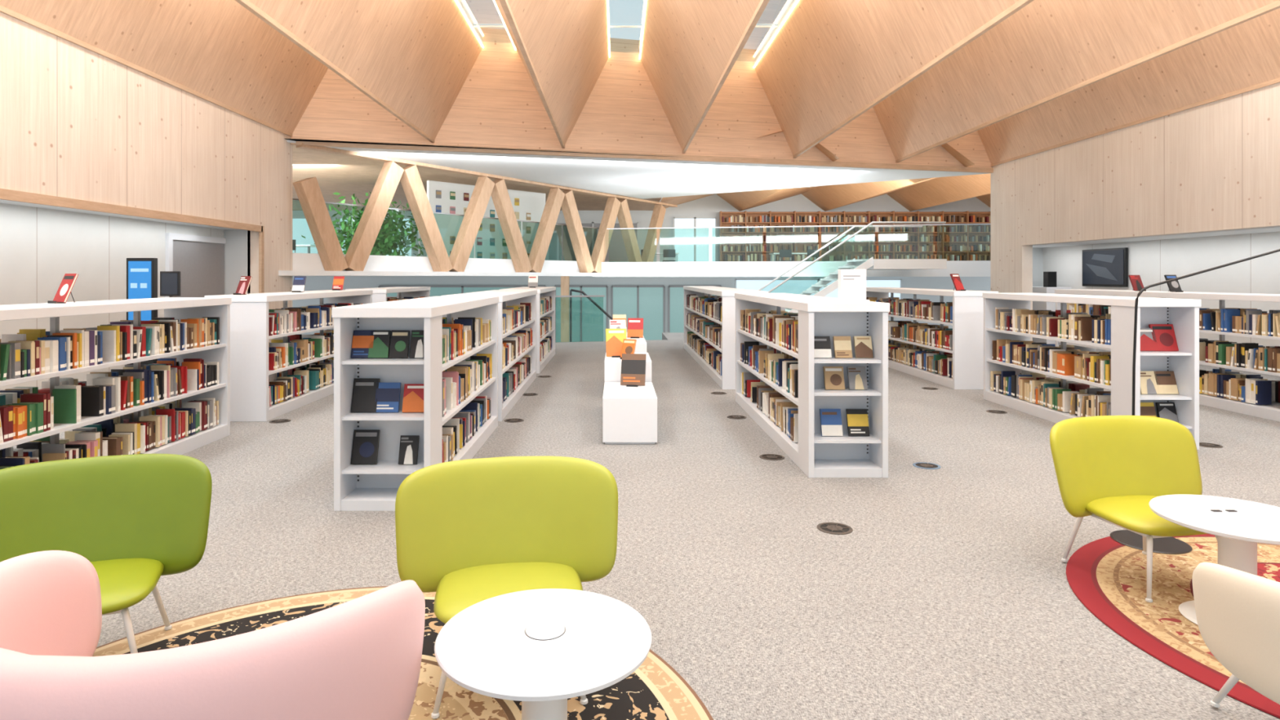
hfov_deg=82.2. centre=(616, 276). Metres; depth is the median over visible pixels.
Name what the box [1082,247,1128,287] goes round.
television
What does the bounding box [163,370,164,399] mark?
book
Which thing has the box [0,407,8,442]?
book
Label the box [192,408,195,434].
book
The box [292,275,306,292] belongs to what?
book
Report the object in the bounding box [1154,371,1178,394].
book
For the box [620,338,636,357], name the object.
book
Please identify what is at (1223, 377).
book
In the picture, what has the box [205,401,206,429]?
book
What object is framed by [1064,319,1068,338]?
book
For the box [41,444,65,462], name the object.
book
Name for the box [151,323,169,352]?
book
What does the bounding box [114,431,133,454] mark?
book
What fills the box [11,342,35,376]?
book
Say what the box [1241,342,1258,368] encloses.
book
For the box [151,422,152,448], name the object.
book
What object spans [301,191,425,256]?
indoor tree
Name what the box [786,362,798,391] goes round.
book
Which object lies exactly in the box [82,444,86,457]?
book
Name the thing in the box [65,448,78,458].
book
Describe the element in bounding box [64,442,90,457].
book
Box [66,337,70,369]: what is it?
book
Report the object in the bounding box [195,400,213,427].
book
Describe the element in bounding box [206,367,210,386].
book
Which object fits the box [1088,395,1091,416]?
book
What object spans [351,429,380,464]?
magazine
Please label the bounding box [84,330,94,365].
book
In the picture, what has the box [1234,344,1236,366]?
book
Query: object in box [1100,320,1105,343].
book
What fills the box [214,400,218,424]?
book
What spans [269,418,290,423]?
floor vent
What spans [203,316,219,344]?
book
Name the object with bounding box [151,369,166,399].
book
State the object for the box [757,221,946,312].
staircase
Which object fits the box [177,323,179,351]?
book
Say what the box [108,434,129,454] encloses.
book
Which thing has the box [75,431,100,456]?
book
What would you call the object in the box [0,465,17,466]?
book
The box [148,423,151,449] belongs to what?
book
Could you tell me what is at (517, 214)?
magazine
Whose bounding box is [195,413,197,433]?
book
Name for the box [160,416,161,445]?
book
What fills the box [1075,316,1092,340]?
book
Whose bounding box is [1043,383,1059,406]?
book
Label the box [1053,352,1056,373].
book
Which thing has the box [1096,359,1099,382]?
book
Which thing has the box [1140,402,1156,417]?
book
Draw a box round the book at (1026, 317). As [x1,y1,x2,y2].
[1026,316,1027,333]
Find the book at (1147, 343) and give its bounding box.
[1140,328,1159,351]
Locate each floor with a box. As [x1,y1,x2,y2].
[10,332,1279,719]
[278,270,603,275]
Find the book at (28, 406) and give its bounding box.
[5,404,31,435]
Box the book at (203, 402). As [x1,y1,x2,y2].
[186,400,205,430]
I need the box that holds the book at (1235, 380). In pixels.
[1233,377,1246,400]
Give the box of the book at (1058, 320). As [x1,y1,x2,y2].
[1057,320,1059,337]
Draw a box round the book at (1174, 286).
[1164,275,1182,291]
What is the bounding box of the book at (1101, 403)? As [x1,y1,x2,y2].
[1100,402,1106,415]
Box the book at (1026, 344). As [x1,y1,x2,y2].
[1026,344,1027,367]
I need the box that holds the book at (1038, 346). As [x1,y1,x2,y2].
[1037,345,1053,370]
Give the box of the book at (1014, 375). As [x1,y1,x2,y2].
[1013,374,1016,397]
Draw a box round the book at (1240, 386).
[1239,385,1244,401]
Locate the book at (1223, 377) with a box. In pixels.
[1220,374,1235,397]
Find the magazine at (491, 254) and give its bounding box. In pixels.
[489,252,494,258]
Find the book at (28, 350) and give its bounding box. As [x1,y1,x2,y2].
[26,349,30,376]
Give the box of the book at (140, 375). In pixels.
[122,372,143,381]
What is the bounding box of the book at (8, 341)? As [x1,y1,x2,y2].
[8,341,34,342]
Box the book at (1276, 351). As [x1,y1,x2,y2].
[1273,348,1279,372]
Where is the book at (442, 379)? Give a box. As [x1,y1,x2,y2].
[442,378,445,415]
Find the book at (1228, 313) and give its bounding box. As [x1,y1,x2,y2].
[1224,309,1239,332]
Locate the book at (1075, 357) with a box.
[1074,355,1082,377]
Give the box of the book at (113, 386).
[94,385,115,413]
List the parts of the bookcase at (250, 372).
panel, panel, shelf, shelf, panel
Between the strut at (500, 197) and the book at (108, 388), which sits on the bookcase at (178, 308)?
the book at (108, 388)
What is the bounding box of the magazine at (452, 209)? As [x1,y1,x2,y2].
[449,206,455,213]
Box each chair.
[0,453,212,653]
[0,550,425,719]
[292,239,295,253]
[395,456,617,719]
[662,249,675,262]
[777,249,791,261]
[804,249,819,261]
[1049,415,1217,602]
[1191,562,1279,707]
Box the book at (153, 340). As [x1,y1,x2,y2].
[146,326,156,355]
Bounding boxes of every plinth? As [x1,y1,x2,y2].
[602,382,657,444]
[604,352,651,382]
[626,332,646,352]
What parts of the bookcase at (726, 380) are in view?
panel, shelf, shelf, panel, panel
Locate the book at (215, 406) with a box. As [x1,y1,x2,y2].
[214,405,216,426]
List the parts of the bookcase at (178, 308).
shelf, shelf, panel, panel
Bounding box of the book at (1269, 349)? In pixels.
[1267,347,1279,372]
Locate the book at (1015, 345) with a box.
[1015,345,1017,364]
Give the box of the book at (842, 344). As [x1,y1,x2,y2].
[832,336,852,358]
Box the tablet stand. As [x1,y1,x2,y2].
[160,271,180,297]
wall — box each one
[0,12,292,342]
[0,203,224,390]
[224,229,250,294]
[291,37,991,168]
[292,194,990,334]
[426,180,545,259]
[990,82,1279,341]
[1032,247,1043,286]
[1043,231,1279,347]
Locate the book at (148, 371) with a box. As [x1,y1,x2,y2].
[147,369,150,403]
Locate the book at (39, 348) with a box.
[39,347,40,373]
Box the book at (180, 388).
[177,368,182,394]
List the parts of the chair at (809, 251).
backrest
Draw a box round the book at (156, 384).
[154,373,159,400]
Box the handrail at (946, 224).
[607,223,990,229]
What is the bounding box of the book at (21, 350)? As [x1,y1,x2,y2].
[20,349,26,377]
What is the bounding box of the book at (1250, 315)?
[1248,314,1252,334]
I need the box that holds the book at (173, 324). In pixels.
[155,321,176,351]
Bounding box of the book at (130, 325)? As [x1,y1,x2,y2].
[111,324,133,359]
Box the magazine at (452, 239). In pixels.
[449,235,455,244]
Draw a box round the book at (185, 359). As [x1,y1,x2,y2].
[183,358,202,388]
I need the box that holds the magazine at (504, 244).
[502,238,506,246]
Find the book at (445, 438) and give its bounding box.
[442,435,448,462]
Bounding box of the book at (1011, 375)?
[1011,375,1013,396]
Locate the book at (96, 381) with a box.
[92,377,115,386]
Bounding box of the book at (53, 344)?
[49,340,57,372]
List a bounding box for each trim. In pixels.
[0,4,292,137]
[0,188,264,293]
[235,0,434,142]
[290,137,993,173]
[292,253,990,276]
[296,142,677,207]
[499,0,564,148]
[682,0,769,153]
[792,0,1034,158]
[895,0,1279,162]
[991,77,1279,166]
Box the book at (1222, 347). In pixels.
[1218,343,1234,364]
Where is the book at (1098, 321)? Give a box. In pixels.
[1097,320,1100,343]
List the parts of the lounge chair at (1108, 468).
leg, backrest, seat frame, leg, seat, leg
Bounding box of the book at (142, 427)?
[140,425,145,453]
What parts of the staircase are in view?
handrail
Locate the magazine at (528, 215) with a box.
[526,213,530,220]
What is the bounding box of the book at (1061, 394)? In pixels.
[1060,393,1062,411]
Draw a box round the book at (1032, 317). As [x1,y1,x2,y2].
[1030,315,1037,333]
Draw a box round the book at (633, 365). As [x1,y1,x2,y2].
[620,353,646,386]
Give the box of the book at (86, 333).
[84,331,88,366]
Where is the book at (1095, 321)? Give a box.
[1093,320,1097,342]
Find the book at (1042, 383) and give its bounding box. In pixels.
[1040,382,1043,405]
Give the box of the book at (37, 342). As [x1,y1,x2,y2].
[15,340,39,374]
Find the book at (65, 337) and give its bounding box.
[65,337,66,369]
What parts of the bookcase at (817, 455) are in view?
panel, shelf, shelf, panel, panel, panel, display shelf, display shelf, display shelf, slotted rail, panel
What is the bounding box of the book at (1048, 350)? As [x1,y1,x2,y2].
[1048,350,1049,372]
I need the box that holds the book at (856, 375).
[846,366,867,390]
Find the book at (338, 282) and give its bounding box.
[332,275,344,289]
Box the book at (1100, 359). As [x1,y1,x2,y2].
[1099,359,1111,383]
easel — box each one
[47,292,75,303]
[626,384,638,386]
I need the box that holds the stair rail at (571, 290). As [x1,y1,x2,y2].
[569,288,613,342]
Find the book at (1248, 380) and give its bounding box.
[1246,378,1260,403]
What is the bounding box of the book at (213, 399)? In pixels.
[197,398,214,426]
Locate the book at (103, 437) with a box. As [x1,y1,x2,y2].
[102,436,122,454]
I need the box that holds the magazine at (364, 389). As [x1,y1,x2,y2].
[351,377,380,412]
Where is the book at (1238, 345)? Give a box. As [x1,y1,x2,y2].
[1236,343,1240,367]
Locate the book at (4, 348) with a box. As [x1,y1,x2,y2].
[0,344,9,380]
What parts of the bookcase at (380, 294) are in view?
panel, panel, panel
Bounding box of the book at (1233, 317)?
[1232,315,1235,333]
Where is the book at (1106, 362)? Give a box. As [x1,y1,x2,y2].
[1104,360,1109,384]
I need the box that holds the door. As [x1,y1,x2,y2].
[165,232,226,297]
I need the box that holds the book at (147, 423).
[129,422,148,450]
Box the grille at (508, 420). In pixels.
[506,418,521,422]
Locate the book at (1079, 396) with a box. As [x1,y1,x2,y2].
[1077,394,1093,416]
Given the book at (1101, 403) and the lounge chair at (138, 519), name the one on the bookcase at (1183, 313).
the book at (1101, 403)
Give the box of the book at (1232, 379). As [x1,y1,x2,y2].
[1231,377,1233,399]
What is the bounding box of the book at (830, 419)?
[819,408,843,435]
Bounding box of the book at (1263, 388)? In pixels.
[1255,380,1271,404]
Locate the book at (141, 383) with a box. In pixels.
[139,381,144,404]
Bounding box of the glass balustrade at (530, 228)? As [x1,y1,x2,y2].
[292,198,599,261]
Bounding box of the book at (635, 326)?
[626,318,643,337]
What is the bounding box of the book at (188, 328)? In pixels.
[186,327,189,349]
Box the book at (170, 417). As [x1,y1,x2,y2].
[167,416,171,442]
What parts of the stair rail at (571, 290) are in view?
post, rail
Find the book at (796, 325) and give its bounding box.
[795,324,796,352]
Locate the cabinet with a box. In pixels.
[1032,286,1071,343]
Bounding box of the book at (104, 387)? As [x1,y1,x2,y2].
[103,386,105,414]
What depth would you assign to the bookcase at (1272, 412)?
8.93 m
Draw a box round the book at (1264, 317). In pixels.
[1262,314,1268,335]
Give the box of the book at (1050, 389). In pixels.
[1048,388,1052,408]
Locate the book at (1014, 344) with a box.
[1013,344,1017,364]
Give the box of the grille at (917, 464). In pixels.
[915,462,937,467]
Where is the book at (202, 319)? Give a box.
[186,318,204,346]
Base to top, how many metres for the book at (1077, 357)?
0.227 m
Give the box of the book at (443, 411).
[442,381,444,417]
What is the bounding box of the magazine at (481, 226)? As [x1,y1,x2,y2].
[478,223,482,231]
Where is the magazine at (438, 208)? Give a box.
[435,204,441,213]
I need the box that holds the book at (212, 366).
[206,364,214,386]
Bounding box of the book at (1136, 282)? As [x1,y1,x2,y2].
[1128,275,1143,290]
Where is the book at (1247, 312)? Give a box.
[1245,310,1262,333]
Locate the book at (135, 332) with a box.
[133,330,137,358]
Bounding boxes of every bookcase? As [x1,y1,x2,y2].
[0,297,231,454]
[204,289,373,421]
[331,296,498,511]
[345,286,430,302]
[440,289,537,421]
[499,286,555,373]
[683,285,768,389]
[719,211,990,262]
[734,293,889,477]
[866,287,998,389]
[982,293,1200,449]
[1054,288,1279,422]
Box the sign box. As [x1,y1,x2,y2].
[834,269,869,302]
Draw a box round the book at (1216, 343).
[1215,342,1231,364]
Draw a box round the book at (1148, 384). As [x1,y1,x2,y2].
[1140,371,1158,394]
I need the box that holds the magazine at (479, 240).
[476,237,482,244]
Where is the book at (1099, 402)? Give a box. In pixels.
[1098,402,1100,415]
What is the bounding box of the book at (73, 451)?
[72,449,75,458]
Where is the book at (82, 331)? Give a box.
[60,329,84,366]
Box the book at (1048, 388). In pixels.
[1047,386,1063,407]
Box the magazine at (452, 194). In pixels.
[449,191,455,199]
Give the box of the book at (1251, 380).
[1250,379,1265,404]
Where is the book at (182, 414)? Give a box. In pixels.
[178,412,184,438]
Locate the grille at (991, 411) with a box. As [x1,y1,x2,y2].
[988,410,1004,413]
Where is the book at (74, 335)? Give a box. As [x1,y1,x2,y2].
[52,333,76,368]
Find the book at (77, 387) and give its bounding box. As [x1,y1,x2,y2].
[54,385,80,422]
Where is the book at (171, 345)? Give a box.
[169,326,173,351]
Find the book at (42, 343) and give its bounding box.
[39,340,44,373]
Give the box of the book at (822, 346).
[813,336,831,358]
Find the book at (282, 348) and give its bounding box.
[275,346,284,367]
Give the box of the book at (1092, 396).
[1091,395,1094,416]
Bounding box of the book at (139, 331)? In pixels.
[133,329,142,357]
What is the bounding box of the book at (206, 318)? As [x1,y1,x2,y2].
[190,317,207,346]
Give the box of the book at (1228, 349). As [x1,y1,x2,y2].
[1226,346,1232,365]
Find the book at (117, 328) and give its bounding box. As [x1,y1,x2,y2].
[97,325,119,361]
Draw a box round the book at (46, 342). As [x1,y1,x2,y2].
[44,340,49,373]
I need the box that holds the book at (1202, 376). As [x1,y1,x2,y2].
[1201,375,1204,393]
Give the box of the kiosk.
[126,257,157,364]
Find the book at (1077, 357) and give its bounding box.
[1077,356,1082,378]
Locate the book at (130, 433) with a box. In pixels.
[111,432,133,454]
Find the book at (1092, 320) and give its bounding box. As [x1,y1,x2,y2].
[1092,320,1093,342]
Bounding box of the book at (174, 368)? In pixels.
[170,367,177,395]
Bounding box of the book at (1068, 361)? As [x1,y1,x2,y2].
[1062,355,1079,375]
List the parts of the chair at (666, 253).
backrest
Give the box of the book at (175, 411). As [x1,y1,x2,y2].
[174,410,176,440]
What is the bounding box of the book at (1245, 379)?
[1244,378,1261,402]
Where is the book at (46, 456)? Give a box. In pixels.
[42,453,66,462]
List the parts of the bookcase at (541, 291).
panel, panel, shelf, shelf, panel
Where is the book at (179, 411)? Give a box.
[178,411,185,436]
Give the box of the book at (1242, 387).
[1241,386,1244,402]
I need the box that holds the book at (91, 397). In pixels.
[80,386,103,416]
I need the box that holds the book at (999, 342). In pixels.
[996,339,1011,360]
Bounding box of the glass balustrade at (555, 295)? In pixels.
[386,295,604,342]
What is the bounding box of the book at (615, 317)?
[613,314,626,333]
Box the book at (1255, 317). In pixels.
[1252,314,1261,334]
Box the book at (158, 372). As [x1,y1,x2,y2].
[151,370,160,399]
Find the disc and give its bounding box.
[1110,529,1192,554]
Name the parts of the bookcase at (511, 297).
panel, panel, shelf, shelf, panel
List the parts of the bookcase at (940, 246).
shelf, shelf, shelf, shelf, shelf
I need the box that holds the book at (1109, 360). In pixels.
[1109,360,1111,385]
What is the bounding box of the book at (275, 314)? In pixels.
[268,313,276,334]
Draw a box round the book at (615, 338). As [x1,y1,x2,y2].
[605,328,626,356]
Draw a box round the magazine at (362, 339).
[351,329,374,358]
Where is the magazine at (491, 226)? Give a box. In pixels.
[489,223,494,231]
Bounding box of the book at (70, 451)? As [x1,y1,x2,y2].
[65,449,72,459]
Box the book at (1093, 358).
[1090,355,1109,382]
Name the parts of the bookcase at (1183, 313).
panel, shelf, shelf, panel, panel, panel, display shelf, display shelf, slotted rail, panel, display shelf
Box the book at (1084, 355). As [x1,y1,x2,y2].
[1082,353,1099,379]
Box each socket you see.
[1210,509,1222,511]
[1225,509,1237,511]
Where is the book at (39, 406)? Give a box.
[19,402,43,433]
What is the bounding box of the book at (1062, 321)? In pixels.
[1061,320,1064,338]
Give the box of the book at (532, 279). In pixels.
[528,275,537,287]
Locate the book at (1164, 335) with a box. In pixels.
[1148,324,1178,351]
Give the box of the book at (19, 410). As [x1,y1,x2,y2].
[13,406,22,439]
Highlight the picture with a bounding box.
[1085,253,1117,280]
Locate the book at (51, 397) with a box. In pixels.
[50,396,53,429]
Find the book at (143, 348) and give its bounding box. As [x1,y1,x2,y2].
[133,326,146,356]
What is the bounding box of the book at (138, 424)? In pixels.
[137,423,140,453]
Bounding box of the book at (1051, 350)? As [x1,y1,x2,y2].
[1049,349,1065,373]
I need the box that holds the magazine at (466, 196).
[463,192,469,200]
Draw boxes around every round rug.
[93,586,713,719]
[1066,533,1279,718]
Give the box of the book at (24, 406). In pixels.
[13,405,25,436]
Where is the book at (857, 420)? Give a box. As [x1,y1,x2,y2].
[845,408,869,435]
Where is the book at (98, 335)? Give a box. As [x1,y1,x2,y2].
[97,334,100,364]
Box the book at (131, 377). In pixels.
[129,376,133,408]
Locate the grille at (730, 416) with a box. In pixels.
[728,415,744,417]
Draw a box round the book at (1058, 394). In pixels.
[1057,393,1060,410]
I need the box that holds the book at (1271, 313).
[1271,313,1272,336]
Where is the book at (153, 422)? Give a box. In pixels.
[134,421,155,448]
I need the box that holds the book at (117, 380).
[97,377,120,411]
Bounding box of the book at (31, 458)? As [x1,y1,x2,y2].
[30,457,38,459]
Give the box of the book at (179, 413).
[178,413,180,439]
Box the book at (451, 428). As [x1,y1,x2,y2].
[442,426,453,434]
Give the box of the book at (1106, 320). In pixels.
[1105,319,1107,344]
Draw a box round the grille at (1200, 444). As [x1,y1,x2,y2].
[1199,443,1219,446]
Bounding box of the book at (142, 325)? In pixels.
[141,324,161,354]
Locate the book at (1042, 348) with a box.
[1041,347,1044,370]
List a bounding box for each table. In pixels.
[295,244,318,253]
[434,588,651,719]
[640,253,679,262]
[768,253,815,261]
[1148,494,1279,624]
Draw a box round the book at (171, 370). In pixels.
[170,368,173,396]
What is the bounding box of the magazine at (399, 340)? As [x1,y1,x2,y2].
[388,329,409,358]
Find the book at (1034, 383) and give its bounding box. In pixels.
[1031,380,1048,403]
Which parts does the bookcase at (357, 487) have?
panel, slotted rail, display shelf, display shelf, display shelf, panel, panel, panel, shelf, shelf, panel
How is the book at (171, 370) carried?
on the bookcase at (178, 308)
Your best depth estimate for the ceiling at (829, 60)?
11.93 m
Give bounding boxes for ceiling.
[0,0,1279,210]
[0,199,236,229]
[285,138,990,199]
[659,130,990,211]
[1032,226,1279,247]
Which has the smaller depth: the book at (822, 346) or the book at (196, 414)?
the book at (822, 346)
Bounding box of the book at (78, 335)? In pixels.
[76,333,81,367]
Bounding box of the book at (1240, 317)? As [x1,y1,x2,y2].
[1239,316,1241,333]
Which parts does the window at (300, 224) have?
frame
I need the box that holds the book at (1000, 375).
[999,374,1001,393]
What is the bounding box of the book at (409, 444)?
[398,435,419,464]
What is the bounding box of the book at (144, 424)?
[126,422,146,450]
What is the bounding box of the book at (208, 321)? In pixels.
[207,320,209,346]
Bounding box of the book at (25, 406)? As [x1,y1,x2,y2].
[25,405,26,435]
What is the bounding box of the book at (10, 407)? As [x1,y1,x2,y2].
[0,405,13,440]
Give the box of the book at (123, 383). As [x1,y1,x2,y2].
[120,380,128,410]
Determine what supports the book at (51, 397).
on the bookcase at (178, 308)
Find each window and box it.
[292,216,333,253]
[337,216,413,256]
[377,284,545,296]
[454,0,516,50]
[555,221,639,262]
[555,284,608,342]
[607,0,646,59]
[610,284,665,340]
[667,284,722,332]
[672,216,717,262]
[733,277,902,310]
[736,0,799,67]
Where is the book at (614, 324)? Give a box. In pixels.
[608,320,626,328]
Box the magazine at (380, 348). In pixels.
[368,329,391,358]
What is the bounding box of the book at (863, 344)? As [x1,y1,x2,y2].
[853,336,873,358]
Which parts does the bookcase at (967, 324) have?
panel, shelf, shelf, panel, panel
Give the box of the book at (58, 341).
[57,341,58,370]
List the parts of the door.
frame, frame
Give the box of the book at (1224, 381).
[1223,380,1228,398]
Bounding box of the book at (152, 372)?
[151,371,154,402]
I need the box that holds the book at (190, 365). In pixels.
[182,361,200,389]
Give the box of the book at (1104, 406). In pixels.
[1102,404,1106,415]
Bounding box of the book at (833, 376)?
[822,366,844,390]
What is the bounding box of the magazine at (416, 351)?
[409,329,423,358]
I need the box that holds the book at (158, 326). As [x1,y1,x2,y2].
[158,326,159,354]
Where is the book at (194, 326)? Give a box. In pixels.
[186,323,197,347]
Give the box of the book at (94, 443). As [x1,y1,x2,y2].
[76,440,97,457]
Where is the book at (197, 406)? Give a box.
[182,402,201,430]
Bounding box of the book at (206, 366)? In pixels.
[206,365,211,386]
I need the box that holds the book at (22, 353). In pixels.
[20,351,24,377]
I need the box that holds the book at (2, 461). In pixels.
[0,458,24,465]
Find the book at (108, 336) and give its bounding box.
[97,330,115,361]
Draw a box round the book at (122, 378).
[107,376,129,408]
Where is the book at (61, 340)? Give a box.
[37,337,65,370]
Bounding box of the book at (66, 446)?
[65,444,82,457]
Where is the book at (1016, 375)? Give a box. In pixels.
[1016,374,1017,397]
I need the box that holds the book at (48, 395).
[24,393,50,430]
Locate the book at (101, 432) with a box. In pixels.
[81,431,102,456]
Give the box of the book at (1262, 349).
[1260,347,1264,370]
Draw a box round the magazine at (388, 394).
[374,382,400,412]
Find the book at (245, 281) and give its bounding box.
[235,275,252,294]
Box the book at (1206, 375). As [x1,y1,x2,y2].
[1204,373,1208,394]
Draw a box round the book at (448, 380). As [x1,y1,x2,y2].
[442,377,452,409]
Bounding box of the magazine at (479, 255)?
[476,252,482,257]
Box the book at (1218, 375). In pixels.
[1217,374,1220,396]
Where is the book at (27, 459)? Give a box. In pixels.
[5,456,30,464]
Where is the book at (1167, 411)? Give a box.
[1155,402,1178,422]
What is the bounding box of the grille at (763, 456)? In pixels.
[761,454,782,459]
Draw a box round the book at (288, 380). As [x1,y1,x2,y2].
[288,379,289,399]
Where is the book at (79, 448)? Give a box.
[65,447,80,457]
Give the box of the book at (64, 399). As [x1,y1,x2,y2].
[53,388,76,423]
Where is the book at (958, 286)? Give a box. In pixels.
[950,273,964,290]
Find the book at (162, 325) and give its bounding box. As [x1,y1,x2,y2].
[161,324,164,353]
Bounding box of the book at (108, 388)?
[103,386,111,414]
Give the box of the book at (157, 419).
[139,416,159,447]
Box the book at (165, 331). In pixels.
[164,331,166,352]
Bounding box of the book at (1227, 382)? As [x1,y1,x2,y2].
[1226,381,1228,399]
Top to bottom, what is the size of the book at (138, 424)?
0.248 m
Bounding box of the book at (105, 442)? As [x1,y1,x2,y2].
[102,440,107,456]
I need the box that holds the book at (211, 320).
[207,319,216,344]
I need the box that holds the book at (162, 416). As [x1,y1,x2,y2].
[146,415,164,444]
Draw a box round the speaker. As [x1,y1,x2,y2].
[1043,271,1056,287]
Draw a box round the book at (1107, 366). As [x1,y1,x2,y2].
[1105,364,1109,385]
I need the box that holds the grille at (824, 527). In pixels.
[820,523,848,533]
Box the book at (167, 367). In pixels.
[151,364,170,397]
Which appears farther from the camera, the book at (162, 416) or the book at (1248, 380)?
the book at (1248, 380)
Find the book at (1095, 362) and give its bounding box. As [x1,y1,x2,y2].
[1094,362,1096,382]
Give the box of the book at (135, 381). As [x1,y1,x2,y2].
[133,378,139,405]
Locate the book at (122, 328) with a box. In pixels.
[120,325,129,359]
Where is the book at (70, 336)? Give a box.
[47,335,72,368]
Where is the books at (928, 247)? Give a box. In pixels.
[721,215,990,261]
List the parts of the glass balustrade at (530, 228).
glass panel, glass panel, handrail, glass panel, glass panel, glass panel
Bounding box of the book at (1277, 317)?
[1275,315,1279,337]
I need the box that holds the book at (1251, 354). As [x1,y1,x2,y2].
[1246,348,1253,368]
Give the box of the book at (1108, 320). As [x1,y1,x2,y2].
[1107,319,1111,344]
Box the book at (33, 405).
[12,403,35,434]
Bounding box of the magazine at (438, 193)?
[435,190,441,198]
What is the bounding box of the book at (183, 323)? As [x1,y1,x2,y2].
[182,323,184,349]
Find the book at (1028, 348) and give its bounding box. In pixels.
[1026,347,1037,368]
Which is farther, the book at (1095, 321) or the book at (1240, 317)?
the book at (1240, 317)
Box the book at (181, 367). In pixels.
[170,365,184,393]
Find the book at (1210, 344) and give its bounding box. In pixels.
[1208,343,1211,363]
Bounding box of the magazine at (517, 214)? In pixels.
[514,212,519,219]
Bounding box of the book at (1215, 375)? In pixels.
[1214,373,1229,396]
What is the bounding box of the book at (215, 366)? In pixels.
[214,364,217,385]
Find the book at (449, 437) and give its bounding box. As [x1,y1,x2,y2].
[448,435,451,462]
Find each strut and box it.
[293,177,347,271]
[344,160,404,271]
[400,164,452,271]
[448,176,494,271]
[491,178,532,272]
[528,187,564,272]
[561,190,594,272]
[591,196,620,272]
[617,199,642,262]
[640,204,666,262]
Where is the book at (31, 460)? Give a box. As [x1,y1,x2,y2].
[30,459,38,462]
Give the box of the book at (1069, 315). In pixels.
[1068,314,1071,339]
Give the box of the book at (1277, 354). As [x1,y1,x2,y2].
[1276,353,1279,373]
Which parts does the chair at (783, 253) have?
backrest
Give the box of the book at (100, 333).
[97,331,102,364]
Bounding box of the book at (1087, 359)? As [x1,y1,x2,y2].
[1085,357,1090,381]
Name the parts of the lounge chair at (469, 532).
leg, backrest, seat, leg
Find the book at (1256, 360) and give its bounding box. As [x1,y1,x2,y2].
[1253,349,1258,369]
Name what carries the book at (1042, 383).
on the bookcase at (1183, 313)
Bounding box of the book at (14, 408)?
[13,407,15,439]
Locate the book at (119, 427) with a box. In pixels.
[115,423,137,454]
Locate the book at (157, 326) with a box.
[156,326,158,354]
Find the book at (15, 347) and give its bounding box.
[0,342,20,378]
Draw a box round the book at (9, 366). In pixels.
[6,345,11,378]
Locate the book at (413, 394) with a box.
[401,383,423,412]
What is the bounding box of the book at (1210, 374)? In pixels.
[1208,373,1222,395]
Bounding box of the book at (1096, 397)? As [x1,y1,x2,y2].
[1095,395,1097,416]
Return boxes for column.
[560,275,569,342]
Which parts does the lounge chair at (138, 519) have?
backrest, seat frame, seat, leg, leg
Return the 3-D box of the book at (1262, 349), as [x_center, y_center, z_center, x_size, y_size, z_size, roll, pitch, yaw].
[7.427,0.941,8.357,0.161,0.258,0.032,0,0,0]
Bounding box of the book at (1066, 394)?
[1062,391,1079,412]
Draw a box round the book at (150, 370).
[150,369,151,402]
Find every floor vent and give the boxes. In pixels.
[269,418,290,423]
[503,418,524,422]
[522,393,537,395]
[537,375,551,377]
[710,391,726,394]
[726,415,746,419]
[759,453,784,460]
[817,522,853,534]
[912,462,941,469]
[921,386,938,390]
[986,409,1007,413]
[1199,442,1222,448]
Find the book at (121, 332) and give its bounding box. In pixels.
[120,331,122,359]
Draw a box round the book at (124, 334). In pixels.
[122,332,127,359]
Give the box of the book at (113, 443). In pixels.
[102,437,120,455]
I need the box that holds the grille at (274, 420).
[271,419,288,422]
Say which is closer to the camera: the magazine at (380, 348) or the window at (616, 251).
the magazine at (380, 348)
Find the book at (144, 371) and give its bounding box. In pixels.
[124,368,147,404]
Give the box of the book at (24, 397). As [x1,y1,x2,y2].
[20,394,46,431]
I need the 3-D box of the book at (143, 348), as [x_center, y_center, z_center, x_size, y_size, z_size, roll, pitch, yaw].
[-4.048,0.546,6.157,0.161,0.248,0.048,0,0,0]
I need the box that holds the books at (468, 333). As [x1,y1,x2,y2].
[0,294,1279,462]
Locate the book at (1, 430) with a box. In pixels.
[0,416,3,443]
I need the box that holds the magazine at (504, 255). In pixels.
[502,253,506,258]
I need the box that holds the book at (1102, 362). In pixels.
[1100,360,1104,384]
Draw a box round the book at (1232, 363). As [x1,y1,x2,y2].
[1230,346,1234,366]
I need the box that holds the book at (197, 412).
[195,411,199,431]
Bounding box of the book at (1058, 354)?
[1057,353,1071,373]
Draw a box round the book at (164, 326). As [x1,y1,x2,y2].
[164,325,164,353]
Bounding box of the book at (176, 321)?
[158,320,177,351]
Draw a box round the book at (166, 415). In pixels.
[149,414,167,444]
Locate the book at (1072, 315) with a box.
[1071,314,1074,339]
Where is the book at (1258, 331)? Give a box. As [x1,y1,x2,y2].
[1255,315,1261,334]
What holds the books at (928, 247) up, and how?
on the bookcase at (940, 246)
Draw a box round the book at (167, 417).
[167,417,168,442]
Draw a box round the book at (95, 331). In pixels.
[94,330,97,364]
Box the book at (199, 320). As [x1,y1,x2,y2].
[198,319,201,347]
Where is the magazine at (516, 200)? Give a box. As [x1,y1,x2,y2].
[514,198,519,205]
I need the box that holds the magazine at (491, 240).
[489,238,494,245]
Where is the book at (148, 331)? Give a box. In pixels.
[146,328,151,355]
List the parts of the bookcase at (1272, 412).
panel, panel, shelf, shelf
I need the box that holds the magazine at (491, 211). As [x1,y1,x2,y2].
[489,209,494,217]
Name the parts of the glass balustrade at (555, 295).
handrail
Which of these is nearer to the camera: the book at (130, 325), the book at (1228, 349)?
the book at (130, 325)
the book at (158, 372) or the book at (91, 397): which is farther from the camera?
the book at (158, 372)
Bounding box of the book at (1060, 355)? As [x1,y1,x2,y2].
[1059,354,1076,374]
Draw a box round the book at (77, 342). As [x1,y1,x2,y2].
[76,342,78,367]
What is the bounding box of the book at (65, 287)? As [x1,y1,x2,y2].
[53,273,78,302]

